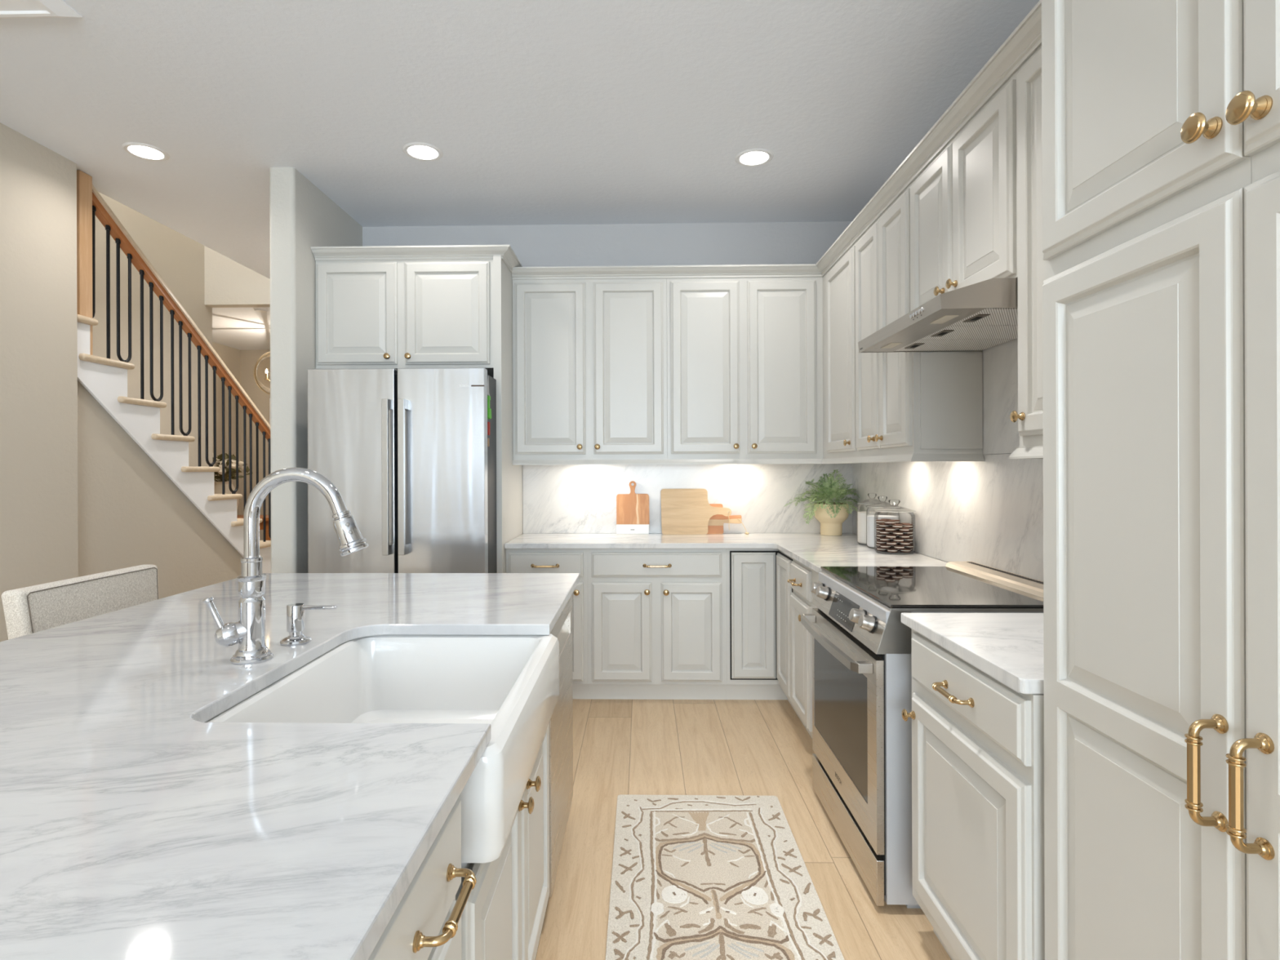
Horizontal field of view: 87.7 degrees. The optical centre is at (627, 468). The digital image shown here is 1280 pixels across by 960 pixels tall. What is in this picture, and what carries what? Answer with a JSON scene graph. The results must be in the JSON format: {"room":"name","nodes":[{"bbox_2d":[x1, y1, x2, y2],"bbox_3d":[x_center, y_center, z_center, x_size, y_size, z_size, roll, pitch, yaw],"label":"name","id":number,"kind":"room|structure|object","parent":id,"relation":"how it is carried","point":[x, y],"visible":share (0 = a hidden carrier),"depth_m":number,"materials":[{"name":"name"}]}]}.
{"room":"kitchen","nodes":[
{"label":"kitchen","id":0,"kind":"room"},
{"bbox_2d":[0,122,78,641],"bbox_3d":[-3.020,-0.124,-0.427,0.120,2.940,7.820,0,0,1],"label":"wall","id":1,"kind":"structure","parent":0,"point":[38,320],"depth_m":3.25,"materials":[{"name":"beige paint"}]},
{"bbox_2d":[92,191,213,466],"bbox_3d":[-4.034,-1.451,3.935,0.120,5.600,4.700,0,0,1],"label":"wall","id":2,"kind":"structure","parent":0,"point":[178,259],"depth_m":5.59,"materials":[{"name":"beige paint"}]},
{"bbox_2d":[77,381,243,599],"bbox_3d":[-2.953,0.413,4.703,0.095,1.865,2.440,0,0,1],"label":"wall","id":3,"kind":"structure","parent":0,"point":[131,513],"depth_m":3.94,"materials":[{"name":"beige paint"}]},
{"bbox_2d":[212,342,240,515],"bbox_3d":[-5.263,-0.117,7.562,0.120,2.940,3.100,0,0,1],"label":"wall","id":4,"kind":"structure","parent":0,"point":[230,357],"depth_m":8.62,"materials":[{"name":"beige paint"}]},
{"bbox_2d":[204,245,270,307],"bbox_3d":[-2.856,-2.890,6.206,2.150,2.730,0.110,0,0,1],"label":"wall","id":5,"kind":"structure","parent":0,"point":[228,283],"depth_m":6.17,"materials":[{"name":"beige paint"}]},
{"bbox_2d":[240,349,270,540],"bbox_3d":[-3.474,-0.123,8.915,3.640,2.940,0.120,0,0,1],"label":"wall","id":6,"kind":"structure","parent":0,"point":[248,358],"depth_m":8.89,"materials":[{"name":"beige paint"}]},
{"bbox_2d":[269,398,270,425],"bbox_3d":[-4.240,0.205,8.858,1.050,2.290,0.025,0,0,1],"label":"hall door","id":7,"kind":"structure","parent":6,"relation":"in","point":[269,398],"depth_m":8.86,"materials":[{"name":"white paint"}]},
{"bbox_2d":[269,167,362,573],"bbox_3d":[-1.779,-0.129,6.234,0.138,2.940,5.410,0,0,1],"label":"wall","id":8,"kind":"structure","parent":0,"point":[302,217],"depth_m":3.54,"materials":[{"name":"white paint"}]},
{"bbox_2d":[0,0,1039,350],"bbox_3d":[-2.217,-1.667,2.347,7.480,0.140,13.400,0,0,1],"label":"ceiling","id":9,"kind":"structure","parent":0,"point":[538,112],"depth_m":2.91,"materials":[{"name":"white paint"}]},
{"bbox_2d":[0,0,82,18],"bbox_3d":[-2.260,-1.582,1.978,0.650,0.030,0.760,0,0,1],"label":"ceiling panel","id":10,"kind":"object","parent":9,"relation":"attached to","point":[9,9],"visible":1,"depth_m":2.29,"materials":[{"name":"white paint"}]},
{"bbox_2d":[121,142,169,160],"bbox_3d":[-2.426,-1.593,3.351,0.196,0.006,0.196,0,0,1],"label":"recessed light","id":11,"kind":"object","parent":9,"relation":"in","point":[140,150],"visible":1,"depth_m":3.34,"materials":[{"name":"white plastic"}]},
{"bbox_2d":[253,306,268,312],"bbox_3d":[-3.629,-1.574,6.577,0.131,0.037,0.131,0,0,1],"label":"smoke detector","id":12,"kind":"object","parent":9,"relation":"attached to","point":[260,309],"visible":0.96,"depth_m":6.55,"materials":[{"name":"white paint"}]},
{"bbox_2d":[253,351,270,395],"bbox_3d":[-3.977,-1.209,7.535,0.508,0.764,0.467,0,0,1],"label":"orb chandelier","id":13,"kind":"object","parent":9,"relation":"hanging from","point":[265,353],"visible":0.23,"depth_m":7.42,"materials":[{"name":"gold metal"}]},
{"bbox_2d":[402,142,443,160],"bbox_3d":[-1.035,-1.598,3.362,0.196,0.006,0.196,0,0,1],"label":"recessed light","id":14,"kind":"object","parent":9,"relation":"in","point":[415,150],"visible":1,"depth_m":3.35,"materials":[{"name":"white plastic"}]},
{"bbox_2d":[734,148,773,166],"bbox_3d":[0.651,-1.604,3.437,0.196,0.006,0.196,0,0,1],"label":"recessed light","id":15,"kind":"object","parent":9,"relation":"in","point":[753,157],"visible":1,"depth_m":3.42,"materials":[{"name":"white plastic"}]},
{"bbox_2d":[362,221,853,533],"bbox_3d":[-0.088,-0.135,4.423,3.320,2.940,0.120,0,0,1],"label":"wall","id":16,"kind":"structure","parent":0,"point":[753,242],"depth_m":4.36,"materials":[{"name":"grey paint"}]},
{"bbox_2d":[512,278,666,459],"bbox_3d":[-0.229,-0.612,4.160,0.934,1.105,0.374,0,0,1],"label":"upper cabinet","id":17,"kind":"object","parent":16,"relation":"attached to","point":[589,356],"visible":1,"depth_m":4.01,"materials":[{"name":"white paint"}]},
{"bbox_2d":[511,0,1041,279],"bbox_3d":[0.206,-1.180,2.674,1.870,0.060,2.683,0,0,1],"label":"crown molding","id":18,"kind":"structure","parent":17,"relation":"attached to","point":[1025,39],"depth_m":2.83,"materials":[{"name":"white paint"}]},
{"bbox_2d":[522,462,852,533],"bbox_3d":[0.383,0.166,4.344,2.142,0.505,0.018,0,0,1],"label":"backsplash","id":19,"kind":"structure","parent":16,"relation":"attached to","point":[567,498],"depth_m":4.34,"materials":[{"name":"white stone"}]},
{"bbox_2d":[666,276,823,458],"bbox_3d":[0.707,-0.615,4.140,0.935,1.105,0.374,0,0,1],"label":"upper cabinet","id":20,"kind":"object","parent":16,"relation":"attached to","point":[744,355],"visible":1,"depth_m":3.99,"materials":[{"name":"white paint"}]},
{"bbox_2d":[535,698,951,959],"bbox_3d":[-2.207,1.383,2.347,7.480,0.080,13.400,0,0,1],"label":"floor","id":21,"kind":"structure","parent":0,"point":[635,747],"depth_m":2.76,"materials":[{"name":"brown wood"}]},
{"bbox_2d":[1,564,159,639],"bbox_3d":[-1.708,0.863,2.395,0.522,0.957,0.621,0,0,1],"label":"bar stool","id":22,"kind":"object","parent":21,"relation":"on","point":[28,610],"visible":0.3,"depth_m":2.30,"materials":[{"name":"fabric"}]},
{"bbox_2d":[76,314,271,573],"bbox_3d":[-3.404,0.036,4.744,1.094,2.619,2.492,0,0,1],"label":"staircase","id":23,"kind":"structure","parent":21,"relation":"on","point":[105,379],"depth_m":4.09,"materials":[{"name":"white wood"}]},
{"bbox_2d":[76,169,271,542],"bbox_3d":[-2.930,-0.124,4.838,0.084,2.938,2.587,0,0,1],"label":"stair railing","id":24,"kind":"object","parent":23,"relation":"on","point":[90,203],"visible":0.62,"depth_m":4.11,"materials":[{"name":"brown wood"}]},
{"bbox_2d":[236,515,271,540],"bbox_3d":[-4.319,0.938,7.342,1.050,0.825,0.460,0,0,1],"label":"console table","id":25,"kind":"object","parent":21,"relation":"on","point":[261,524],"visible":0.02,"depth_m":7.14,"materials":[{"name":"brown wood"}]},
{"bbox_2d":[213,481,239,510],"bbox_3d":[-4.447,0.333,7.315,0.300,0.385,0.300,0,0,1],"label":"vase","id":26,"kind":"object","parent":25,"relation":"on","point":[217,485],"visible":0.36,"depth_m":7.23,"materials":[{"name":"beige ceramic"}]},
{"bbox_2d":[213,453,249,481],"bbox_3d":[-4.468,-0.009,7.303,0.566,0.355,0.467,0,0,1],"label":"flower bouquet","id":27,"kind":"object","parent":26,"relation":"in","point":[219,460],"visible":0.42,"depth_m":7.28,"materials":[{"name":"green plant"}]},
{"bbox_2d":[306,367,497,573],"bbox_3d":[-1.175,0.413,3.829,0.912,1.853,0.992,0,0,1],"label":"refrigerator","id":28,"kind":"object","parent":21,"relation":"on","point":[406,451],"visible":0.62,"depth_m":3.40,"materials":[{"name":"silver metal"}]},
{"bbox_2d":[487,422,489,435],"bbox_3d":[-0.735,-0.212,3.511,0.009,0.070,0.034,0,0,1],"label":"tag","id":29,"kind":"object","parent":28,"relation":"attached to","point":[488,423],"visible":0.92,"depth_m":3.50,"materials":[{"name":"red"}]},
{"bbox_2d":[487,375,489,395],"bbox_3d":[-0.738,-0.440,3.519,0.004,0.105,0.065,0,0,1],"label":"paper","id":30,"kind":"object","parent":28,"relation":"attached to","point":[488,393],"visible":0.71,"depth_m":3.52,"materials":[{"name":"grey paper"}]},
{"bbox_2d":[487,395,491,418],"bbox_3d":[-0.732,-0.323,3.510,0.015,0.122,0.052,0,0,1],"label":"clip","id":31,"kind":"object","parent":28,"relation":"attached to","point":[489,410],"visible":0.93,"depth_m":3.50,"materials":[{"name":"green plastic"}]},
{"bbox_2d":[310,244,523,573],"bbox_3d":[-1.198,0.051,4.035,1.112,2.576,0.691,0,0,1],"label":"tall cabinet","id":32,"kind":"object","parent":21,"relation":"on","point":[451,306],"visible":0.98,"depth_m":3.73,"materials":[{"name":"white paint"}]},
{"bbox_2d":[368,797,476,959],"bbox_3d":[-0.533,0.895,0.578,0.652,0.883,0.874,0,0,1],"label":"base cabinet","id":33,"kind":"object","parent":21,"relation":"on","point":[425,924],"visible":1,"depth_m":0.83,"materials":[{"name":"white paint"}]},
{"bbox_2d":[455,722,549,959],"bbox_3d":[-0.519,1.003,1.460,0.642,0.668,0.886,0,0,1],"label":"base cabinet","id":34,"kind":"object","parent":21,"relation":"on","point":[503,916],"visible":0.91,"depth_m":1.41,"materials":[{"name":"white paint"}]},
{"bbox_2d":[506,548,588,698],"bbox_3d":[-0.459,0.895,4.056,0.468,0.883,0.618,0,0,1],"label":"base cabinet","id":35,"kind":"object","parent":21,"relation":"on","point":[517,560],"visible":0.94,"depth_m":3.79,"materials":[{"name":"white paint"}]},
{"bbox_2d":[548,594,573,897],"bbox_3d":[-0.507,0.901,2.215,0.587,0.872,0.608,0,0,1],"label":"dishwasher","id":36,"kind":"object","parent":21,"relation":"on","point":[561,722],"visible":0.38,"depth_m":2.17,"materials":[{"name":"white wood"}]},
{"bbox_2d":[587,548,726,699],"bbox_3d":[0.171,0.893,4.043,0.791,0.883,0.618,0,0,1],"label":"base cabinet","id":37,"kind":"object","parent":21,"relation":"on","point":[657,617],"visible":0.99,"depth_m":3.78,"materials":[{"name":"white paint"}]},
{"bbox_2d":[605,794,844,959],"bbox_3d":[0.265,1.327,1.948,0.644,0.012,1.505,0,0,1],"label":"runner rug","id":38,"kind":"object","parent":21,"relation":"on","point":[694,877],"visible":1,"depth_m":2.11,"materials":[{"name":"fabric"}]},
{"bbox_2d":[725,548,805,728],"bbox_3d":[1.004,0.890,3.866,0.880,0.883,0.908,0,0,1],"label":"base cabinet","id":39,"kind":"object","parent":21,"relation":"on","point":[758,590],"visible":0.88,"depth_m":3.77,"materials":[{"name":"white paint"}]},
{"bbox_2d":[504,533,946,573],"bbox_3d":[0.367,0.435,3.559,2.140,0.030,1.551,0,0,1],"label":"countertop","id":40,"kind":"structure","parent":39,"relation":"on","point":[814,551],"depth_m":3.76,"materials":[{"name":"white stone"}]},
{"bbox_2d":[616,480,648,533],"bbox_3d":[0.032,0.250,4.311,0.212,0.341,0.052,0,0,1],"label":"paddle board","id":41,"kind":"object","parent":40,"relation":"on","point":[632,508],"visible":1,"depth_m":4.30,"materials":[{"name":"orange wood"}]},
{"bbox_2d":[660,488,731,534],"bbox_3d":[0.437,0.274,4.262,0.451,0.290,0.056,0,0,1],"label":"chopping board","id":42,"kind":"object","parent":40,"relation":"on","point":[683,511],"visible":1,"depth_m":4.25,"materials":[{"name":"brown wood"}]},
{"bbox_2d":[706,503,749,533],"bbox_3d":[0.537,0.323,4.285,0.475,0.191,0.073,0,0,6],"label":"chopping board","id":43,"kind":"object","parent":40,"relation":"on","point":[715,526],"visible":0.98,"depth_m":4.28,"materials":[{"name":"orange wood"}]},
{"bbox_2d":[785,469,858,535],"bbox_3d":[1.234,0.210,4.169,0.493,0.412,0.288,0,0,1],"label":"potted fern","id":44,"kind":"object","parent":40,"relation":"on","point":[831,516],"visible":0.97,"depth_m":4.14,"materials":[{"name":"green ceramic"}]},
{"bbox_2d":[813,503,848,535],"bbox_3d":[1.281,0.318,4.196,0.209,0.196,0.209,0,0,1],"label":"pot","id":45,"kind":"object","parent":44,"relation":"attached to","point":[831,524],"depth_m":4.13,"materials":[{"name":"beige ceramic"}]},
{"bbox_2d":[817,502,846,504],"bbox_3d":[1.281,0.244,4.196,0.184,0.063,0.184,0,0,1],"label":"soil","id":46,"kind":"structure","parent":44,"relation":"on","point":[818,503],"depth_m":4.12,"materials":[{"name":"brown"}]},
{"bbox_2d":[856,493,888,545],"bbox_3d":[1.348,0.274,3.673,0.165,0.282,0.165,0,0,1],"label":"glass jar","id":47,"kind":"object","parent":40,"relation":"on","point":[869,501],"visible":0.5,"depth_m":3.72,"materials":[{"name":"grey"}]},
{"bbox_2d":[857,511,887,543],"bbox_3d":[1.348,0.322,3.673,0.153,0.172,0.153,0,0,1],"label":"flour","id":48,"kind":"object","parent":47,"relation":"in","point":[861,515],"visible":0.46,"depth_m":3.64,"materials":[{"name":"white food"}]},
{"bbox_2d":[866,495,899,548],"bbox_3d":[1.341,0.278,3.503,0.168,0.273,0.168,0,0,1],"label":"glass jar","id":49,"kind":"object","parent":40,"relation":"on","point":[879,504],"visible":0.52,"depth_m":3.54,"materials":[{"name":"grey"}]},
{"bbox_2d":[866,515,898,546],"bbox_3d":[1.341,0.327,3.503,0.156,0.164,0.156,0,0,1],"label":"sugar","id":50,"kind":"object","parent":49,"relation":"in","point":[870,519],"visible":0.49,"depth_m":3.47,"materials":[{"name":"white food"}]},
{"bbox_2d":[873,499,915,554],"bbox_3d":[1.329,0.283,3.318,0.197,0.263,0.197,0,0,1],"label":"glass jar","id":51,"kind":"object","parent":40,"relation":"on","point":[892,508],"visible":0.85,"depth_m":3.33,"materials":[{"name":"grey"}]},
{"bbox_2d":[875,533,885,537],"bbox_3d":[1.267,0.331,3.325,0.049,0.016,0.049,-2,-1,40],"label":"cookie","id":52,"kind":"object","parent":51,"relation":"in","point":[878,535],"visible":0.81,"depth_m":3.31,"materials":[{"name":"brown food"}]},
{"bbox_2d":[875,526,885,530],"bbox_3d":[1.267,0.297,3.328,0.049,0.018,0.049,0,0,20],"label":"cookie","id":53,"kind":"object","parent":51,"relation":"in","point":[878,528],"visible":0.8,"depth_m":3.31,"materials":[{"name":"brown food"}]},
{"bbox_2d":[875,519,886,523],"bbox_3d":[1.268,0.263,3.331,0.049,0.016,0.049,-1,0,-4],"label":"cookie","id":54,"kind":"object","parent":51,"relation":"in","point":[877,521],"visible":0.9,"depth_m":3.31,"materials":[{"name":"brown food"}]},
{"bbox_2d":[876,539,886,544],"bbox_3d":[1.267,0.365,3.322,0.049,0.016,0.049,-2,1,-39],"label":"cookie","id":55,"kind":"object","parent":51,"relation":"in","point":[878,541],"visible":0.84,"depth_m":3.30,"materials":[{"name":"brown food"}]},
{"bbox_2d":[876,546,887,551],"bbox_3d":[1.267,0.399,3.319,0.049,0.016,0.049,1,-1,-20],"label":"cookie","id":56,"kind":"object","parent":51,"relation":"in","point":[878,548],"visible":0.75,"depth_m":3.30,"materials":[{"name":"brown food"}]},
{"bbox_2d":[879,530,889,534],"bbox_3d":[1.271,0.314,3.295,0.049,0.016,0.049,1,0,-15],"label":"cookie","id":57,"kind":"object","parent":51,"relation":"in","point":[884,532],"visible":0.97,"depth_m":3.27,"materials":[{"name":"brown food"}]},
{"bbox_2d":[879,523,889,527],"bbox_3d":[1.270,0.280,3.297,0.049,0.016,0.049,-1,1,-3],"label":"cookie","id":58,"kind":"object","parent":51,"relation":"in","point":[881,525],"visible":0.97,"depth_m":3.28,"materials":[{"name":"brown food"}]},
{"bbox_2d":[880,543,890,548],"bbox_3d":[1.273,0.382,3.289,0.049,0.018,0.049,0,0,11],"label":"cookie","id":59,"kind":"object","parent":51,"relation":"in","point":[882,546],"visible":0.93,"depth_m":3.27,"materials":[{"name":"brown food"}]},
{"bbox_2d":[880,537,890,541],"bbox_3d":[1.272,0.348,3.292,0.049,0.016,0.049,-2,-2,40],"label":"cookie","id":60,"kind":"object","parent":51,"relation":"in","point":[882,539],"visible":0.97,"depth_m":3.27,"materials":[{"name":"brown food"}]},
{"bbox_2d":[884,520,895,524],"bbox_3d":[1.287,0.263,3.272,0.048,0.018,0.050,0,0,8],"label":"cookie","id":61,"kind":"object","parent":51,"relation":"in","point":[886,522],"visible":1,"depth_m":3.25,"materials":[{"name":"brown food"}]},
{"bbox_2d":[884,527,895,531],"bbox_3d":[1.289,0.297,3.270,0.049,0.016,0.049,-1,-1,-3],"label":"cookie","id":62,"kind":"object","parent":51,"relation":"in","point":[887,529],"visible":0.99,"depth_m":3.25,"materials":[{"name":"brown food"}]},
{"bbox_2d":[885,533,896,538],"bbox_3d":[1.292,0.331,3.268,0.049,0.016,0.049,1,1,20],"label":"cookie","id":63,"kind":"object","parent":51,"relation":"in","point":[891,535],"visible":0.98,"depth_m":3.25,"materials":[{"name":"brown food"}]},
{"bbox_2d":[886,541,897,545],"bbox_3d":[1.294,0.365,3.266,0.049,0.016,0.049,0,-1,-6],"label":"cookie","id":64,"kind":"object","parent":51,"relation":"in","point":[888,543],"visible":0.99,"depth_m":3.25,"materials":[{"name":"brown food"}]},
{"bbox_2d":[887,547,897,552],"bbox_3d":[1.297,0.399,3.264,0.049,0.016,0.049,-1,1,18],"label":"cookie","id":65,"kind":"object","parent":51,"relation":"in","point":[891,549],"visible":1,"depth_m":3.25,"materials":[{"name":"brown food"}]},
{"bbox_2d":[892,524,902,528],"bbox_3d":[1.317,0.280,3.256,0.049,0.016,0.049,0,2,-24],"label":"cookie","id":66,"kind":"object","parent":51,"relation":"in","point":[894,526],"visible":1,"depth_m":3.24,"materials":[{"name":"brown food"}]},
{"bbox_2d":[892,530,903,535],"bbox_3d":[1.321,0.314,3.256,0.049,0.016,0.049,2,0,27],"label":"cookie","id":67,"kind":"object","parent":51,"relation":"in","point":[896,532],"visible":1,"depth_m":3.24,"materials":[{"name":"brown food"}]},
{"bbox_2d":[893,544,904,549],"bbox_3d":[1.326,0.382,3.255,0.049,0.016,0.049,1,1,37],"label":"cookie","id":68,"kind":"object","parent":51,"relation":"in","point":[898,546],"visible":1,"depth_m":3.24,"materials":[{"name":"brown food"}]},
{"bbox_2d":[893,537,903,542],"bbox_3d":[1.323,0.348,3.256,0.049,0.016,0.049,-1,1,-24],"label":"cookie","id":69,"kind":"object","parent":68,"relation":"on","point":[896,540],"visible":1,"depth_m":3.24,"materials":[{"name":"brown food"}]},
{"bbox_2d":[898,534,909,538],"bbox_3d":[1.354,0.331,3.260,0.049,0.016,0.049,-2,0,17],"label":"cookie","id":70,"kind":"object","parent":51,"relation":"in","point":[904,536],"visible":0.98,"depth_m":3.24,"materials":[{"name":"brown food"}]},
{"bbox_2d":[898,527,909,531],"bbox_3d":[1.351,0.297,3.259,0.049,0.016,0.049,0,1,-24],"label":"cookie","id":71,"kind":"object","parent":51,"relation":"in","point":[904,529],"visible":0.98,"depth_m":3.24,"materials":[{"name":"brown food"}]},
{"bbox_2d":[899,541,910,545],"bbox_3d":[1.357,0.365,3.262,0.049,0.016,0.049,0,-1,-7],"label":"cookie","id":72,"kind":"object","parent":51,"relation":"in","point":[904,543],"visible":0.99,"depth_m":3.24,"materials":[{"name":"brown food"}]},
{"bbox_2d":[899,548,911,552],"bbox_3d":[1.359,0.399,3.263,0.049,0.016,0.049,0,0,13],"label":"cookie","id":73,"kind":"object","parent":51,"relation":"in","point":[905,550],"visible":0.92,"depth_m":3.24,"materials":[{"name":"brown food"}]},
{"bbox_2d":[902,523,912,528],"bbox_3d":[1.376,0.280,3.277,0.049,0.016,0.049,0,2,0],"label":"cookie","id":74,"kind":"object","parent":51,"relation":"in","point":[904,525],"visible":0.95,"depth_m":3.26,"materials":[{"name":"brown food"}]},
{"bbox_2d":[902,530,912,534],"bbox_3d":[1.378,0.314,3.280,0.049,0.016,0.049,-2,-2,44],"label":"cookie","id":75,"kind":"object","parent":51,"relation":"in","point":[910,532],"visible":0.83,"depth_m":3.26,"materials":[{"name":"brown food"}]},
{"bbox_2d":[903,537,913,541],"bbox_3d":[1.380,0.348,3.282,0.049,0.016,0.049,0,-2,-28],"label":"cookie","id":76,"kind":"object","parent":51,"relation":"in","point":[910,539],"visible":0.75,"depth_m":3.26,"materials":[{"name":"brown food"}]},
{"bbox_2d":[904,544,913,548],"bbox_3d":[1.382,0.382,3.284,0.049,0.016,0.049,0,0,40],"label":"cookie","id":77,"kind":"object","parent":51,"relation":"in","point":[911,546],"visible":0.76,"depth_m":3.26,"materials":[{"name":"brown food"}]},
{"label":"cookie","id":78,"kind":"object","parent":51,"relation":"in","visible":0},
{"label":"cookie","id":79,"kind":"object","parent":78,"relation":"on","visible":0},
{"label":"cookie","id":80,"kind":"object","parent":79,"relation":"on","visible":0},
{"label":"cookie","id":81,"kind":"object","parent":80,"relation":"on","visible":0},
{"label":"cookie","id":82,"kind":"object","parent":81,"relation":"on","visible":0},
{"label":"cookie","id":83,"kind":"object","parent":82,"relation":"on","visible":0},
{"label":"cookie","id":84,"kind":"object","parent":83,"relation":"on","visible":0},
{"label":"cookie","id":85,"kind":"object","parent":84,"relation":"on","visible":0},
{"bbox_2d":[888,519,899,524],"bbox_3d":[1.329,0.263,3.318,0.049,0.016,0.049,1,1,42],"label":"cookie","id":86,"kind":"object","parent":85,"relation":"on","point":[896,522],"visible":0.52,"depth_m":3.30,"materials":[{"name":"brown food"}]},
{"bbox_2d":[786,559,818,737],"bbox_3d":[1.104,0.890,3.086,0.649,0.883,0.646,0,0,1],"label":"base cabinet","id":87,"kind":"object","parent":21,"relation":"on","point":[802,577],"visible":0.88,"depth_m":3.17,"materials":[{"name":"white paint"}]},
{"bbox_2d":[800,560,1043,908],"bbox_3d":[1.048,0.857,2.373,0.730,0.948,0.786,0,0,1],"label":"range","id":88,"kind":"object","parent":21,"relation":"on","point":[862,646],"visible":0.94,"depth_m":2.15,"materials":[{"name":"silver metal"}]},
{"bbox_2d":[820,566,1043,611],"bbox_3d":[1.084,0.415,2.372,0.585,0.021,0.786,0,0,1],"label":"cooktop","id":89,"kind":"object","parent":88,"relation":"in","point":[881,588],"depth_m":2.24,"materials":[{"name":"black glass"}]},
{"bbox_2d":[901,628,1044,959],"bbox_3d":[1.073,0.890,1.614,0.649,0.883,0.598,0,0,1],"label":"base cabinet","id":90,"kind":"object","parent":21,"relation":"on","point":[978,741],"visible":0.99,"depth_m":1.51,"materials":[{"name":"white paint"}]},
{"bbox_2d":[901,613,1044,693],"bbox_3d":[1.092,0.432,1.623,0.609,0.030,0.616,0,0,1],"label":"countertop","id":91,"kind":"structure","parent":90,"relation":"on","point":[1008,647],"depth_m":1.63,"materials":[{"name":"white stone"}]},
{"bbox_2d":[1041,0,1251,959],"bbox_3d":[1.080,0.056,1.091,0.645,2.550,0.444,0,0,1],"label":"pantry cabinet","id":92,"kind":"object","parent":21,"relation":"on","point":[1145,174],"visible":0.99,"depth_m":1.04,"materials":[{"name":"white paint"}]},
{"bbox_2d":[1225,0,1279,959],"bbox_3d":[1.071,0.056,0.643,0.645,2.550,0.450,0,0,1],"label":"pantry cabinet","id":93,"kind":"object","parent":21,"relation":"on","point":[1258,105],"visible":1,"depth_m":0.84,"materials":[{"name":"white paint"}]},
{"bbox_3d":[-0.750,0.896,1.411,0.995,0.883,2.530,0,0,1],"label":"kitchen island","id":94,"kind":"object","parent":21,"relation":"on","visible":0},
{"bbox_2d":[0,573,580,959],"bbox_3d":[-0.888,0.439,1.414,1.333,0.030,2.590,0,0,1],"label":"island countertop","id":95,"kind":"structure","parent":94,"relation":"on","point":[134,825],"depth_m":0.90,"materials":[{"name":"white stone"}]},
{"bbox_2d":[202,466,368,664],"bbox_3d":[-0.747,0.210,1.473,0.340,0.426,0.094,0,0,1],"label":"faucet","id":96,"kind":"object","parent":95,"relation":"on","point":[249,632],"visible":1,"depth_m":1.46,"materials":[{"name":"silver metal"}]},
{"bbox_2d":[280,603,337,645],"bbox_3d":[-0.777,0.377,1.624,0.138,0.092,0.069,0,0,1],"label":"soap dispenser","id":97,"kind":"object","parent":95,"relation":"on","point":[295,611],"visible":1,"depth_m":1.61,"materials":[{"name":"silver metal"}]},
{"bbox_2d":[205,633,559,877],"bbox_3d":[-0.481,0.573,1.462,0.572,0.238,0.780,0,0,1],"label":"farmhouse sink","id":98,"kind":"object","parent":95,"relation":"in","point":[509,683],"visible":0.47,"depth_m":1.68,"materials":[{"name":"white ceramic"}]},
{"bbox_2d":[855,448,1011,562],"bbox_3d":[1.439,-0.140,-0.050,0.120,2.940,8.760,0,0,1],"label":"wall","id":99,"kind":"structure","parent":0,"point":[982,449],"depth_m":3.04,"materials":[{"name":"grey paint"}]},
{"bbox_2d":[822,240,858,457],"bbox_3d":[1.278,-0.617,3.832,0.324,1.105,0.966,0,0,1],"label":"upper cabinet","id":100,"kind":"object","parent":99,"relation":"attached to","point":[839,282],"visible":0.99,"depth_m":3.61,"materials":[{"name":"white paint"}]},
{"bbox_2d":[512,453,984,465],"bbox_3d":[0.359,-0.043,3.338,2.141,0.034,1.348,0,0,1],"label":"rail","id":101,"kind":"object","parent":100,"relation":"attached to","point":[906,457],"visible":1,"depth_m":3.99,"materials":[{"name":"white paint"}]},
{"bbox_2d":[855,180,982,456],"bbox_3d":[1.260,-0.617,3.003,0.324,1.105,0.690,0,0,1],"label":"upper cabinet","id":102,"kind":"object","parent":99,"relation":"attached to","point":[906,402],"visible":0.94,"depth_m":2.77,"materials":[{"name":"white paint"}]},
{"bbox_2d":[852,453,1043,581],"bbox_3d":[1.431,0.180,2.810,0.018,0.472,3.005,0,0,1],"label":"backsplash","id":103,"kind":"structure","parent":99,"relation":"attached to","point":[989,512],"depth_m":2.76,"materials":[{"name":"white stone"}]},
{"bbox_2d":[910,69,1017,311],"bbox_3d":[1.244,-0.863,2.292,0.324,0.613,0.743,0,0,1],"label":"upper cabinet","id":104,"kind":"object","parent":99,"relation":"attached to","point":[963,203],"visible":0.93,"depth_m":2.18,"materials":[{"name":"white paint"}]},
{"bbox_2d":[857,277,1017,352],"bbox_3d":[1.159,-0.509,2.297,0.495,0.088,0.736,0,0,1],"label":"range hood","id":105,"kind":"object","parent":104,"relation":"attached to","point":[983,315],"visible":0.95,"depth_m":2.17,"materials":[{"name":"silver metal"}]},
{"bbox_2d":[982,337,1019,454],"bbox_3d":[1.418,-0.314,2.292,0.018,0.512,0.738,0,0,1],"label":"backsplash","id":106,"kind":"structure","parent":99,"relation":"attached to","point":[1000,362],"depth_m":2.53,"materials":[{"name":"white stone"}]},
{"bbox_2d":[1008,44,1045,458],"bbox_3d":[1.232,-0.599,1.625,0.324,1.140,0.628,0,0,1],"label":"upper cabinet","id":107,"kind":"object","parent":99,"relation":"attached to","point":[1031,265],"depth_m":1.85,"materials":[{"name":"white paint"}]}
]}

